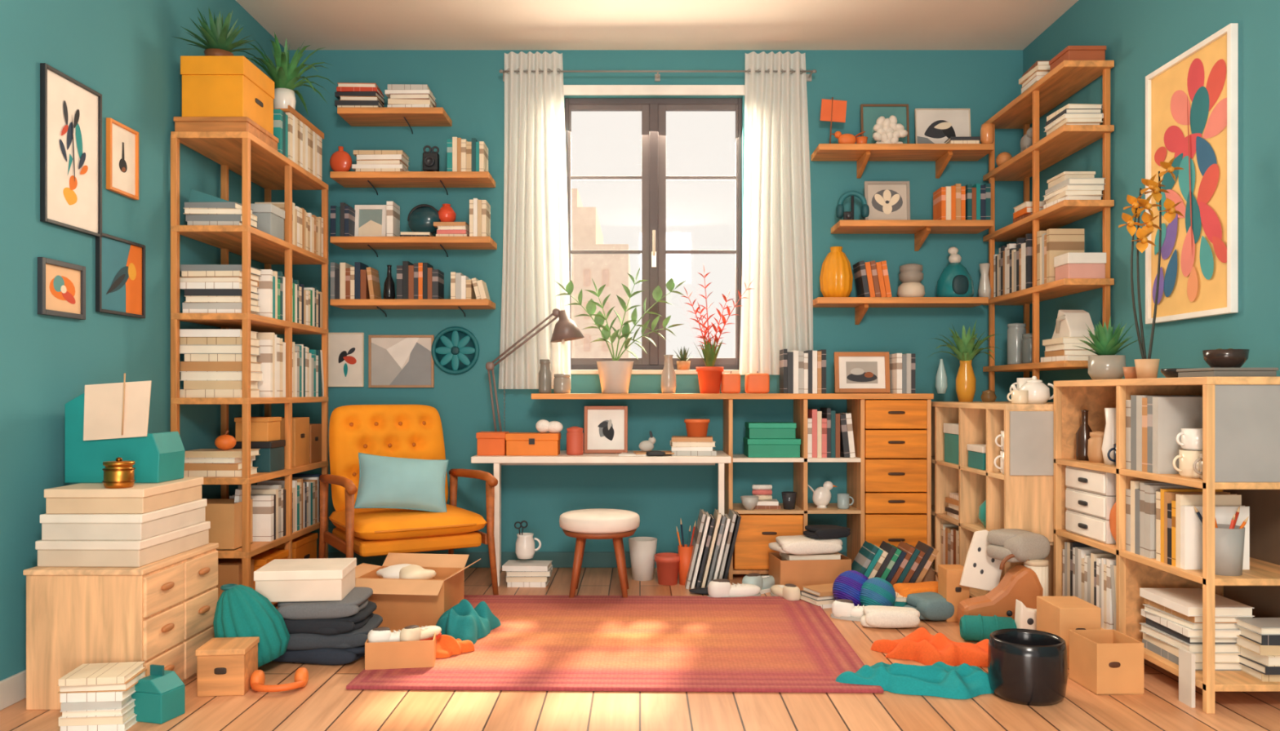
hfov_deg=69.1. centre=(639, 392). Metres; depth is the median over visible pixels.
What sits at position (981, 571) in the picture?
board
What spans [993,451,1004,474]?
mug
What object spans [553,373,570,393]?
jar
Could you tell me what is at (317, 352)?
book
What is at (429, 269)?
book
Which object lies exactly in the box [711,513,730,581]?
magazine
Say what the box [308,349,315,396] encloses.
book
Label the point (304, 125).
book
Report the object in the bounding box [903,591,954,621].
folded garment
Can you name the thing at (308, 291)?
book
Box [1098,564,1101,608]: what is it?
magazine
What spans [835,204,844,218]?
ear cup
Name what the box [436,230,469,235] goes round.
book
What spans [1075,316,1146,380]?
potted plant
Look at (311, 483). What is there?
book
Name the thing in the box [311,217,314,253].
book
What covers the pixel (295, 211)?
book
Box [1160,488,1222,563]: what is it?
book
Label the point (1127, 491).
book
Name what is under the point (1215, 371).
flat box
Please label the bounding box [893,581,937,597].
folded garment
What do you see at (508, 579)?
book
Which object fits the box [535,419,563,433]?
cloth bundle
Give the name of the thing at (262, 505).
book
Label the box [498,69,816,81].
curtain rod
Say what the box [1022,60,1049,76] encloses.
book
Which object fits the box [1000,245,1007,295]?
book
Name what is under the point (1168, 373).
dish
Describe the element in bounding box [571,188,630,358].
apartment building
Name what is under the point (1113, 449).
mug
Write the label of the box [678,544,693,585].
pencil cup
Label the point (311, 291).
book
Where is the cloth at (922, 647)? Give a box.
[871,627,988,667]
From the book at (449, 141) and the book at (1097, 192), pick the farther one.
the book at (449, 141)
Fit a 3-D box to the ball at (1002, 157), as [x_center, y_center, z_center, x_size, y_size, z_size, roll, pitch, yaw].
[2.000,-1.277,5.100,0.086,0.088,0.086,0,0,0]
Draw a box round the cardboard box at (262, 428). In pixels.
[234,417,281,441]
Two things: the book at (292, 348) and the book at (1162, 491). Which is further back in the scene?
the book at (292, 348)
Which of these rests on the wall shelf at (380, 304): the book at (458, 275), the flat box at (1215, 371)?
the book at (458, 275)
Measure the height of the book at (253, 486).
0.247 m
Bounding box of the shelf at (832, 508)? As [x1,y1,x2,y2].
[733,503,860,514]
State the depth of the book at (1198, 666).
3.10 m
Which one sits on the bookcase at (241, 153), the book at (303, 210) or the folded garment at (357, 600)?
the book at (303, 210)
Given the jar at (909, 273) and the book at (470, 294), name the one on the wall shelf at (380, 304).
the book at (470, 294)
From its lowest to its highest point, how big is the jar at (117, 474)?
0.098 m
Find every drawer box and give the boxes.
[1065,466,1115,496]
[1065,488,1115,519]
[1065,509,1115,544]
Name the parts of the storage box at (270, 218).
lid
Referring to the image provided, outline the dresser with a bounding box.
[22,542,218,710]
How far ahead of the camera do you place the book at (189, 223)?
4.02 m
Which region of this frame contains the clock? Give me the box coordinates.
[1109,502,1115,541]
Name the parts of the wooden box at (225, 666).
lid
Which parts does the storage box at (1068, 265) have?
lid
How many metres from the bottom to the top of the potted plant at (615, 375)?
0.706 m
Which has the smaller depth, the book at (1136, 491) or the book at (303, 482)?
the book at (1136, 491)
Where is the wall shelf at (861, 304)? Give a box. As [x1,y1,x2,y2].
[813,297,988,324]
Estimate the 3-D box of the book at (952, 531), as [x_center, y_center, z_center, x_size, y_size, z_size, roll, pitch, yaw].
[1.687,0.825,4.731,0.195,0.250,0.036,0,0,0]
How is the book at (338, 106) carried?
on the wall shelf at (354, 117)
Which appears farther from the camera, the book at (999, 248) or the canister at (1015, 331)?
the book at (999, 248)
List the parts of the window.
sash, handle, sill, sash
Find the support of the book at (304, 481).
on the bookcase at (241, 153)
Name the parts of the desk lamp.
arm, arm, lamp shade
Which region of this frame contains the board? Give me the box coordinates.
[959,529,1002,591]
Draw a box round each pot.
[654,552,679,586]
[684,419,710,437]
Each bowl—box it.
[740,495,759,510]
[1202,349,1249,368]
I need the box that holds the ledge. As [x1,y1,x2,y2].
[531,393,933,399]
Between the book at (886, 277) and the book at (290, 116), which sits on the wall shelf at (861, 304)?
the book at (886, 277)
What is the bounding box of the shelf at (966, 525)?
[931,505,1053,545]
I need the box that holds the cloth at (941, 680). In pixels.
[835,662,994,699]
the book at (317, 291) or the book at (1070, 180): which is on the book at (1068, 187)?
the book at (1070, 180)
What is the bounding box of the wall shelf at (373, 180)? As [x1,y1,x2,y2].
[329,171,495,195]
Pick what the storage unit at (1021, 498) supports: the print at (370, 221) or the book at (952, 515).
the book at (952, 515)
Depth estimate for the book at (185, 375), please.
4.02 m
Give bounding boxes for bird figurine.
[807,481,837,508]
[831,131,865,143]
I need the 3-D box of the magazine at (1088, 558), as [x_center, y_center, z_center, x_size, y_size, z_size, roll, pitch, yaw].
[1.890,0.783,3.690,0.211,0.254,0.027,0,0,0]
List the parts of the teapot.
spout, lid, handle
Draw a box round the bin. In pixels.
[628,537,657,581]
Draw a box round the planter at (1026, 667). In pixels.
[987,628,1067,706]
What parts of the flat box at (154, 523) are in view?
lid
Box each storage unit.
[723,399,931,579]
[931,401,1053,597]
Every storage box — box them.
[173,116,278,151]
[180,56,274,134]
[232,440,285,472]
[240,204,284,240]
[253,558,356,602]
[269,533,317,559]
[475,431,509,455]
[505,432,560,456]
[743,437,800,457]
[744,422,796,439]
[943,423,959,465]
[967,444,986,470]
[1053,253,1106,280]
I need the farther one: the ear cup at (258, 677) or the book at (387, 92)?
the book at (387, 92)
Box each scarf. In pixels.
[435,599,501,644]
[688,587,708,595]
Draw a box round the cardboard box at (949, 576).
[937,564,969,622]
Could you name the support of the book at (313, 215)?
on the bookcase at (241, 153)
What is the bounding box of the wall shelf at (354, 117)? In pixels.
[337,107,452,133]
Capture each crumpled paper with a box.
[376,564,410,578]
[399,564,435,579]
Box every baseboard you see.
[0,670,26,711]
[316,551,846,568]
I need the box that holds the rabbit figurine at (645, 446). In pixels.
[639,431,655,452]
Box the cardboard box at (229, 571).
[216,559,253,599]
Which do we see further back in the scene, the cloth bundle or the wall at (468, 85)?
the wall at (468, 85)
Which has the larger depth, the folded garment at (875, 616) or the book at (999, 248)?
the book at (999, 248)
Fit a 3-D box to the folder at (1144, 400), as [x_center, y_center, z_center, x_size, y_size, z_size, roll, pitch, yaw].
[1.885,0.149,3.283,0.203,0.262,0.034,0,0,0]
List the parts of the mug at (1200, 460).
handle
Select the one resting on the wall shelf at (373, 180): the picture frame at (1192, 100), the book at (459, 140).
the book at (459, 140)
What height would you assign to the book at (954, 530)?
0.259 m
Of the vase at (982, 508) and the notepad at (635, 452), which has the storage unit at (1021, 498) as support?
the vase at (982, 508)
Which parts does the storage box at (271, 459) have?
lid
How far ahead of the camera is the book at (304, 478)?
4.86 m
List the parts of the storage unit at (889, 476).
panel, drawer, handle, panel, panel, panel, drawer, drawer, drawer, drawer, drawer, handle, handle, handle, handle, handle, panel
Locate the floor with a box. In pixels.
[0,568,1279,730]
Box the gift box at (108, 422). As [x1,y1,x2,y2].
[64,373,185,483]
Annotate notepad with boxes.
[618,453,647,456]
[633,451,674,454]
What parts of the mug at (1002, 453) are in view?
handle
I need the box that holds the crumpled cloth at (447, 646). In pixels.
[435,635,474,658]
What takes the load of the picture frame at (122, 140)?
attached to the wall at (127, 52)
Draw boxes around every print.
[45,263,80,314]
[112,123,135,195]
[358,209,382,235]
[838,356,885,388]
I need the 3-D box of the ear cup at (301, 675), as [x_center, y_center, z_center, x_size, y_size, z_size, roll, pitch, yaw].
[-1.150,0.968,3.154,0.044,0.064,0.068,0,0,-11]
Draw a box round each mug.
[837,493,853,509]
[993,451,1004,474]
[995,431,1004,451]
[1007,390,1028,404]
[1009,377,1031,392]
[1106,444,1115,466]
[1172,449,1202,479]
[1176,428,1202,450]
[1192,453,1202,479]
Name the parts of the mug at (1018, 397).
handle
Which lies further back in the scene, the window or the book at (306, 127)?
the window
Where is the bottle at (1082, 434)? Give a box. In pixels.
[1075,409,1092,461]
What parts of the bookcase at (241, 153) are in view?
post, post, post, shelf, shelf, shelf, shelf, shelf, post, shelf, post, post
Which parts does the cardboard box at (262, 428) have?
lid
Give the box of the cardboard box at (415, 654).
[364,630,436,670]
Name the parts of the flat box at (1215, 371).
lid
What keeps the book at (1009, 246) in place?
on the bookcase at (1068, 77)
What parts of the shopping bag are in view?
handle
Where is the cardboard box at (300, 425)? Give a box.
[280,417,309,466]
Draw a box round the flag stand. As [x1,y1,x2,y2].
[820,97,846,143]
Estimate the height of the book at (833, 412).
0.253 m
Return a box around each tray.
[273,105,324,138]
[645,450,665,456]
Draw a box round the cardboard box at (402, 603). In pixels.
[355,553,480,630]
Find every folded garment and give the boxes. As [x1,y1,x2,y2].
[272,645,364,665]
[276,586,373,619]
[283,600,377,635]
[286,613,382,650]
[768,535,842,555]
[803,524,850,539]
[860,605,919,628]
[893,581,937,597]
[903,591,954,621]
[986,528,1050,563]
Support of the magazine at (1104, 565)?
on the bookcase at (1241, 415)
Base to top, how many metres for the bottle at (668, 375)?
0.210 m
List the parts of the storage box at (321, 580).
lid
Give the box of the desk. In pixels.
[471,450,731,586]
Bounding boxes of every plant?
[173,8,253,56]
[240,32,336,115]
[555,265,688,393]
[673,346,691,369]
[681,263,754,393]
[929,319,1002,402]
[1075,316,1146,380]
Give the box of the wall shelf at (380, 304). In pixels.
[329,299,495,316]
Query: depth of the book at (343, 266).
5.08 m
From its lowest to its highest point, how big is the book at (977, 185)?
0.202 m
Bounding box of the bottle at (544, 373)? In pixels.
[538,359,551,393]
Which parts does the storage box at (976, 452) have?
lid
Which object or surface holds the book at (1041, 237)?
on the bookcase at (1068, 77)
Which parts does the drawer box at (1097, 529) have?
handle, drawer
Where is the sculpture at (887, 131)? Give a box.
[872,115,907,143]
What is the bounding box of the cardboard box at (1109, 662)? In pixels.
[1069,629,1143,695]
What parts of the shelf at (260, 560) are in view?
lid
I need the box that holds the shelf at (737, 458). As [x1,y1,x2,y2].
[733,453,860,462]
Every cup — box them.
[249,670,265,685]
[293,667,308,688]
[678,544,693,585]
[781,491,796,510]
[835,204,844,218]
[855,136,867,143]
[860,204,869,218]
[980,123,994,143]
[1201,524,1244,576]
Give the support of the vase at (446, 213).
on the book at (435, 224)
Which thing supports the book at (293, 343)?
on the bookcase at (241, 153)
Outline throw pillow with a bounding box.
[354,453,448,512]
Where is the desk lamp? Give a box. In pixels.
[485,308,584,431]
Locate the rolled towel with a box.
[959,614,1016,642]
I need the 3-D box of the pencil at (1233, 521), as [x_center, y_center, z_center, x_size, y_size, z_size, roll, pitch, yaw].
[1.871,0.474,2.959,0.010,0.191,0.100,0,0,7]
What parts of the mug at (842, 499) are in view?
handle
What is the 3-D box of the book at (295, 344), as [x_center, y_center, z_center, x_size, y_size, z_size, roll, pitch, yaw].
[-1.784,-0.109,4.637,0.198,0.263,0.024,0,0,0]
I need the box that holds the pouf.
[213,583,289,667]
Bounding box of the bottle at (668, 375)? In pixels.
[661,355,675,393]
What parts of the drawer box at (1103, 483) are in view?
handle, drawer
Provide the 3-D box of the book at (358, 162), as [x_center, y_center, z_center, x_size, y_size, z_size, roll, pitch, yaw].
[-1.438,-1.268,5.182,0.246,0.026,0.160,0,0,2]
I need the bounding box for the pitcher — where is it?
[515,533,541,559]
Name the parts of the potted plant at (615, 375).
pot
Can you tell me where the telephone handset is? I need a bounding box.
[249,667,308,692]
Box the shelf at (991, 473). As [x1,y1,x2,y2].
[931,456,1004,479]
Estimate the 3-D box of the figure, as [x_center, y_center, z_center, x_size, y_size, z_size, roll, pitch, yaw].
[-1.165,-1.293,5.168,0.090,0.174,0.075,0,0,0]
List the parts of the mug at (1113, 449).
handle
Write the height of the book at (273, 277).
0.196 m
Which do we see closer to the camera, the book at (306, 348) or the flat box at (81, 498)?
the flat box at (81, 498)
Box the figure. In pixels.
[422,145,439,171]
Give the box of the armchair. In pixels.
[318,404,498,595]
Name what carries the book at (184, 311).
on the bookcase at (241, 153)
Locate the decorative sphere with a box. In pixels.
[407,204,440,234]
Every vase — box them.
[329,146,351,171]
[383,265,395,299]
[438,204,456,222]
[819,246,853,297]
[935,359,947,393]
[936,247,973,297]
[977,263,991,299]
[977,499,986,528]
[1101,408,1115,465]
[1118,156,1184,378]
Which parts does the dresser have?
drawer, drawer, drawer, handle, handle, handle, drawer, drawer, drawer, handle, handle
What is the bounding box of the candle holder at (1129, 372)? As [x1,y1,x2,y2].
[1122,367,1137,378]
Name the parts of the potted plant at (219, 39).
pot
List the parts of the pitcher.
handle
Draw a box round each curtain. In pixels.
[498,51,570,389]
[738,51,813,374]
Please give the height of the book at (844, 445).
0.233 m
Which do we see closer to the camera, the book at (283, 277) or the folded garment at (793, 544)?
the book at (283, 277)
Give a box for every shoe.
[367,627,400,643]
[400,625,441,641]
[707,578,760,597]
[742,573,774,594]
[770,583,800,600]
[830,599,864,622]
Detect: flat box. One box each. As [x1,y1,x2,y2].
[35,521,210,567]
[40,498,206,540]
[44,477,203,514]
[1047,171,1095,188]
[1176,367,1278,377]
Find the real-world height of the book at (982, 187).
0.194 m
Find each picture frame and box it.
[37,257,85,319]
[40,62,102,237]
[95,231,145,318]
[106,117,138,199]
[328,333,364,386]
[354,204,386,236]
[368,335,434,387]
[583,406,627,453]
[833,351,890,393]
[860,104,909,143]
[864,181,910,220]
[914,108,970,143]
[1145,22,1238,324]
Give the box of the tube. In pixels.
[1023,559,1048,596]
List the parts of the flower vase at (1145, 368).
flower, flower, flower, pot, flower, flower, flower, flower, flower, flower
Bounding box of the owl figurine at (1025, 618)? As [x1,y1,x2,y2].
[1014,600,1036,630]
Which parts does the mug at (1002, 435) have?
handle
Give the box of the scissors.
[514,520,528,535]
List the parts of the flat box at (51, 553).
lid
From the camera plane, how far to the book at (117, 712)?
2.73 m
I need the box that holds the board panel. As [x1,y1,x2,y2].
[1178,648,1195,707]
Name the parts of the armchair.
leg, rail, armrest, leg, backrest, seat, seat, leg, armrest, rail, leg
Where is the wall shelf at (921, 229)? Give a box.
[831,220,994,251]
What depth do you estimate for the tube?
3.79 m
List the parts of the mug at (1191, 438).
handle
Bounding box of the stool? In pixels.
[559,508,639,598]
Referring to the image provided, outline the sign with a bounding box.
[188,188,231,202]
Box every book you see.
[57,668,146,693]
[58,662,144,686]
[58,706,134,726]
[60,685,136,702]
[60,699,135,718]
[60,715,137,730]
[61,695,132,711]
[179,276,258,287]
[179,282,257,293]
[179,329,257,339]
[179,337,260,346]
[179,344,260,355]
[179,371,262,381]
[179,389,260,397]
[180,264,261,276]
[180,361,262,372]
[181,271,259,281]
[182,208,257,221]
[182,302,260,312]
[182,309,256,315]
[183,381,258,389]
[183,460,253,471]
[183,467,257,477]
[184,201,253,213]
[184,288,258,300]
[184,354,256,362]
[184,448,260,457]
[184,456,255,463]
[185,214,257,228]
[185,296,257,306]
[187,221,241,225]
[229,495,273,542]
[234,487,251,503]
[234,494,275,540]
[238,484,281,538]
[250,488,278,539]
[254,202,294,244]
[256,269,272,318]
[256,333,275,397]
[256,339,272,397]
[257,480,297,532]
[266,479,302,529]
[272,204,293,244]
[272,271,277,319]
[272,275,275,318]
[273,109,282,154]
[275,334,276,397]
[276,337,279,397]
[277,271,282,319]
[277,279,279,319]
[280,338,282,397]
[280,474,321,522]
[280,477,319,522]
[281,488,283,537]
[281,488,294,533]
[282,111,285,156]
[282,276,284,320]
[282,342,285,397]
[283,489,285,536]
[284,342,294,397]
[285,112,292,160]
[285,114,288,158]
[292,114,294,162]
[292,280,298,323]
[292,283,294,322]
[292,347,293,397]
[292,493,293,533]
[294,116,297,164]
[294,206,299,247]
[294,208,297,246]
[294,284,297,323]
[294,344,303,397]
[294,345,302,397]
[294,346,299,397]
[294,352,297,397]
[297,119,300,166]
[297,482,301,529]
[297,485,299,531]
[298,284,303,324]
[298,286,302,324]
[299,208,302,248]
[300,120,302,168]
[301,208,304,248]
[302,123,305,169]
[302,480,317,524]
[302,482,306,528]
[302,483,305,528]
[303,287,314,326]
[303,289,306,324]
[303,346,307,397]
[303,347,305,397]
[304,209,306,249]
[305,124,307,171]
[305,289,312,326]
[306,212,307,250]
[306,290,310,325]
[306,291,308,325]
[306,482,311,526]
[306,486,308,527]
[307,127,310,173]
[307,213,311,252]
[307,216,310,251]
[307,347,308,397]
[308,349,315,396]
[308,353,311,397]
[310,128,312,174]
[311,214,315,253]
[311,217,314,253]
[311,358,313,397]
[311,482,315,524]
[311,483,312,525]
[312,130,315,176]
[312,287,315,326]
[315,133,316,177]
[315,217,317,254]
[315,289,318,327]
[315,350,322,396]
[315,355,318,396]
[316,133,319,178]
[317,217,321,256]
[317,218,319,255]
[318,292,322,328]
[318,293,319,327]
[319,136,321,180]
[320,350,324,396]
[321,217,323,257]
[330,205,335,236]
[330,262,339,299]
[334,91,385,104]
[334,100,384,107]
[334,270,339,299]
[335,206,340,236]
[336,87,384,98]
[337,82,382,93]
[337,105,379,107]
[339,96,383,106]
[339,262,354,299]
[340,202,352,236]
[344,205,355,236]
[345,268,350,299]
[350,266,354,299]
[351,164,408,171]
[353,150,409,160]
[354,262,368,299]
[355,160,408,169]
[355,168,403,171]
[356,154,408,166]
[360,270,369,299]
[366,266,381,299]
[384,89,435,101]
[386,201,399,236]
[387,84,432,93]
[387,98,434,107]
[387,104,431,107]
[389,93,435,107]
[396,265,402,299]
[400,231,433,236]
[400,235,429,236]
[402,261,413,299]
[408,265,413,299]
[413,263,417,299]
[417,262,422,299]
[422,262,433,299]
[427,267,433,299]
[431,269,444,299]
[433,222,469,228]
[435,234,469,236]
[436,226,469,231]
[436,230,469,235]
[447,139,452,171]
[450,271,455,299]
[452,137,457,171]
[455,272,464,299]
[457,137,462,171]
[461,139,467,171]
[461,275,471,299]
[466,142,471,171]
[466,280,475,299]
[469,200,473,236]
[471,137,477,171]
[471,277,480,299]
[473,198,478,236]
[475,142,479,171]
[476,280,490,300]
[477,200,481,236]
[479,141,488,171]
[481,200,490,236]
[502,560,552,571]
[506,565,552,577]
[506,577,548,582]
[506,577,549,587]
[670,440,715,447]
[671,435,712,442]
[671,447,712,451]
[671,449,716,456]
[754,504,780,509]
[756,499,778,506]
[779,349,786,393]
[779,552,841,560]
[786,351,793,393]
[791,351,798,393]
[798,351,804,393]
[800,591,835,601]
[800,595,835,605]
[802,583,833,597]
[804,350,812,393]
[804,353,808,393]
[807,408,817,457]
[807,417,812,457]
[812,351,817,393]
[817,349,826,393]
[817,351,821,393]
[817,411,822,457]
[817,604,831,608]
[820,408,831,457]
[822,417,826,457]
[831,410,835,457]
[835,413,839,457]
[838,413,855,457]
[840,413,849,457]
[851,541,878,574]
[853,260,870,297]
[863,542,883,577]
[864,262,875,297]
[867,545,888,579]
[870,261,880,297]
[874,541,896,577]
[875,262,886,297]
[880,260,892,297]
[880,542,902,580]
[884,545,906,582]
[889,353,902,393]
[889,541,915,586]
[893,601,907,607]
[895,542,919,583]
[895,591,906,602]
[902,353,911,393]
[902,355,906,393]
[902,545,924,583]
[907,541,933,583]
[911,353,915,393]
[915,542,938,582]
[933,186,946,220]
[941,524,959,564]
[942,529,945,564]
[944,136,980,143]
[945,497,959,506]
[945,506,959,515]
[945,528,959,564]
[946,186,951,220]
[946,511,959,520]
[947,140,979,143]
[947,503,959,511]
[947,533,951,564]
[949,493,959,501]
[951,186,955,220]
[951,529,953,564]
[953,183,960,220]
[953,528,959,564]
[955,530,959,564]
[958,534,959,564]
[960,186,965,220]
[965,184,972,220]
[972,183,980,220]
[972,187,976,220]
[980,185,985,220]
[983,183,991,220]
[993,254,997,297]
[995,255,997,297]
[997,253,999,296]
[999,248,1000,296]
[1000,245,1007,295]
[1003,250,1004,294]
[1004,247,1007,294]
[1007,244,1016,293]
[1009,248,1016,293]
[1011,249,1016,293]
[1013,201,1045,213]
[1013,207,1043,219]
[1013,212,1032,222]
[1013,251,1016,292]
[1016,237,1025,291]
[1018,64,1049,84]
[1019,248,1021,290]
[1021,71,1049,88]
[1021,75,1044,93]
[1021,243,1022,289]
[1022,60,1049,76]
[1022,243,1025,289]
[1025,233,1032,288]
[1036,231,1046,285]
[1040,236,1041,284]
[1040,355,1088,362]
[1041,233,1046,284]
[1042,337,1093,346]
[1043,184,1103,200]
[1043,195,1102,208]
[1044,113,1103,132]
[1044,177,1105,195]
[1044,234,1046,284]
[1044,342,1094,351]
[1044,349,1097,357]
[1045,108,1102,126]
[1045,189,1102,204]
[1046,103,1102,121]
[1046,117,1102,135]
[1046,228,1084,283]
[1047,122,1101,135]
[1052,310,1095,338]
[1125,488,1130,551]
[1130,480,1161,553]
[1134,488,1139,555]
[1139,482,1175,556]
[1139,588,1253,617]
[1139,622,1240,653]
[1141,608,1241,638]
[1142,604,1239,631]
[1142,632,1241,663]
[1142,639,1241,671]
[1144,484,1199,558]
[1144,598,1254,623]
[1146,617,1236,644]
[1155,491,1160,561]
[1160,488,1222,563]
[1164,492,1230,564]
[1167,503,1171,565]
[1171,501,1175,566]
[1175,494,1241,568]
[1180,506,1249,569]
[1234,617,1279,635]
[1235,635,1279,655]
[1238,626,1279,645]
[1238,646,1279,666]
[1238,655,1279,675]
[1240,665,1279,682]
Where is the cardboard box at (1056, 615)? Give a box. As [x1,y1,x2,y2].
[1036,596,1101,668]
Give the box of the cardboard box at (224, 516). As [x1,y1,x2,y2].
[204,498,252,550]
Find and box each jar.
[102,457,135,488]
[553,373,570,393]
[897,282,924,297]
[898,263,923,283]
[920,564,934,582]
[980,390,996,402]
[1087,431,1104,462]
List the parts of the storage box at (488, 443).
lid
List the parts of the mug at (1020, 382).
handle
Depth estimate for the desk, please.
4.79 m
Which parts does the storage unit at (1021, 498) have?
panel, panel, panel, panel, panel, panel, panel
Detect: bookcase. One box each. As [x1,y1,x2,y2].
[170,131,328,604]
[982,60,1114,391]
[1053,377,1279,714]
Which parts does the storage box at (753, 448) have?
lid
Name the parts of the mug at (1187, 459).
handle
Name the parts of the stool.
leg, leg, seat, leg, leg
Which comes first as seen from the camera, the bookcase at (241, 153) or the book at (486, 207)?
the bookcase at (241, 153)
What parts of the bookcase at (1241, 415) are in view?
post, post, shelf, shelf, shelf, post, panel, panel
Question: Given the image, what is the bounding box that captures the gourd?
[214,430,235,449]
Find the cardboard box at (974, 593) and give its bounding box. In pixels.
[931,560,986,597]
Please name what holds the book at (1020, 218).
on the bookcase at (1068, 77)
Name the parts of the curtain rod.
rod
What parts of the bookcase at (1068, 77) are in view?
post, post, shelf, post, shelf, shelf, shelf, shelf, post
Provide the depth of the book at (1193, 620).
3.04 m
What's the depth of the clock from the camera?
3.52 m
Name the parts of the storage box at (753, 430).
lid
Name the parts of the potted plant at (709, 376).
pot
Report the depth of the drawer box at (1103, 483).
3.66 m
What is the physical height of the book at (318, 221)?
0.194 m
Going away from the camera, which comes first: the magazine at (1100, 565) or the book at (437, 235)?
the magazine at (1100, 565)
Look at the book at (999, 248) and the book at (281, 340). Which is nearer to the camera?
the book at (281, 340)
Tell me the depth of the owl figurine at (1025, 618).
3.63 m
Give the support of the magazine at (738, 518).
on the floor
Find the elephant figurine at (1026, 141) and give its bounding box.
[1020,127,1032,152]
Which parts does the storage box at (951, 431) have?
lid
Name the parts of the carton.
handle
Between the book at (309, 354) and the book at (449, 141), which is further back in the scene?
the book at (449, 141)
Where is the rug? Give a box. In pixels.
[346,595,884,693]
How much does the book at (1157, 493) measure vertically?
0.238 m
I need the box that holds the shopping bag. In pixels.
[956,554,1043,624]
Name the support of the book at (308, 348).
on the bookcase at (241, 153)
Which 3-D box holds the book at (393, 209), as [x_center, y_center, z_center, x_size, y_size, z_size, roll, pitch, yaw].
[-1.375,-0.952,5.175,0.035,0.200,0.150,0,0,0]
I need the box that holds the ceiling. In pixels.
[235,0,1078,49]
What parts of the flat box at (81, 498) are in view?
lid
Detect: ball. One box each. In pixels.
[832,570,868,606]
[859,577,896,606]
[995,151,1012,166]
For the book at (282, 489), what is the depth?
4.38 m
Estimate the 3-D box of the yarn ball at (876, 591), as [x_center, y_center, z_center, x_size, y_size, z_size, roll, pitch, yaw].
[1.073,0.920,4.200,0.164,0.166,0.164,0,0,2]
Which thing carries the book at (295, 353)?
on the bookcase at (241, 153)
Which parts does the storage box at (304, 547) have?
lid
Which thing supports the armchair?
on the floor
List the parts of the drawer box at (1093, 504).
handle, drawer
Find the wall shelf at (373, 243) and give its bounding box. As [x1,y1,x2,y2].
[329,236,497,257]
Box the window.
[563,84,744,374]
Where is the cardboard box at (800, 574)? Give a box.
[768,552,851,591]
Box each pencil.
[676,528,681,546]
[680,520,684,546]
[687,525,690,546]
[689,522,695,546]
[1193,506,1202,524]
[1214,517,1217,528]
[1229,514,1235,528]
[1232,506,1239,528]
[1239,516,1248,528]
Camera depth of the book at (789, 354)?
4.97 m
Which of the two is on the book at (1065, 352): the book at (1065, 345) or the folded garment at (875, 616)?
the book at (1065, 345)
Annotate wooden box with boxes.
[195,636,259,697]
[1048,45,1106,71]
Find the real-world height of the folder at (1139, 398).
0.270 m
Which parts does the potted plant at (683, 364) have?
pot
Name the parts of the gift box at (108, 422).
cord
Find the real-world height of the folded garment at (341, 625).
0.064 m
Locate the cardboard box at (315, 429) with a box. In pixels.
[309,423,321,463]
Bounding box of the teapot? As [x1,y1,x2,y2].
[1011,376,1053,404]
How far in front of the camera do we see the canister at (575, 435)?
4.89 m
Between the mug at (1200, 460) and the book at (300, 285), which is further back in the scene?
the book at (300, 285)
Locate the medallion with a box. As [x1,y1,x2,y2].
[431,326,479,374]
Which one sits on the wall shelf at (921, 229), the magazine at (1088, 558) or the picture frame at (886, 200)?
the picture frame at (886, 200)
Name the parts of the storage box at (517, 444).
lid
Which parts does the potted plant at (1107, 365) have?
pot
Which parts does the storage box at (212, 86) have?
lid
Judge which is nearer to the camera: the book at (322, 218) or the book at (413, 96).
the book at (322, 218)
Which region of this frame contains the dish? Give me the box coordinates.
[1160,368,1195,377]
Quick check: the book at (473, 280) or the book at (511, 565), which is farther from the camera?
the book at (473, 280)
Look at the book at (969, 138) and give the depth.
5.07 m
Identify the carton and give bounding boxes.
[131,664,185,724]
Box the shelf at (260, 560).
[219,550,288,590]
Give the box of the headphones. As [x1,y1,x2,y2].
[835,191,869,220]
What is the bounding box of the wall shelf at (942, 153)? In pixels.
[810,143,994,178]
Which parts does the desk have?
leg, leg, rail, leg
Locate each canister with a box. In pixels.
[566,426,583,455]
[1007,323,1026,364]
[1022,333,1039,364]
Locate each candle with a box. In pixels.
[720,371,740,393]
[745,371,769,393]
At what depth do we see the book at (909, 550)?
4.50 m
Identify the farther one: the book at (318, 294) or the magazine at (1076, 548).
the book at (318, 294)
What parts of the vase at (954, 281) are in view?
knob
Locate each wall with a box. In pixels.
[0,0,284,681]
[287,49,1022,551]
[1022,0,1279,402]
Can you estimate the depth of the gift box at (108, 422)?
3.17 m
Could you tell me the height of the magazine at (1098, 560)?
0.263 m
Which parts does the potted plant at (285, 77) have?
pot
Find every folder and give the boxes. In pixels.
[1125,400,1130,469]
[1130,395,1194,471]
[1136,395,1146,471]
[1142,398,1146,472]
[1146,395,1202,473]
[1152,396,1202,474]
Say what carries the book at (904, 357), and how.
on the ledge
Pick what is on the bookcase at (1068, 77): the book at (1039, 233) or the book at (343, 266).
the book at (1039, 233)
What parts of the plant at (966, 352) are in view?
pot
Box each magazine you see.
[684,509,706,589]
[689,511,710,589]
[694,513,715,588]
[700,509,720,588]
[705,515,725,587]
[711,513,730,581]
[716,509,736,579]
[722,511,741,579]
[1062,549,1064,596]
[1064,542,1079,596]
[1066,542,1070,596]
[1070,542,1093,596]
[1072,547,1075,596]
[1075,547,1097,597]
[1078,549,1110,599]
[1081,558,1084,600]
[1084,555,1090,602]
[1087,557,1090,603]
[1090,553,1115,604]
[1093,561,1096,606]
[1096,558,1101,607]
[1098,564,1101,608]
[1101,558,1115,629]
[1103,564,1106,630]
[1106,559,1115,630]
[1110,564,1115,630]
[1113,565,1115,595]

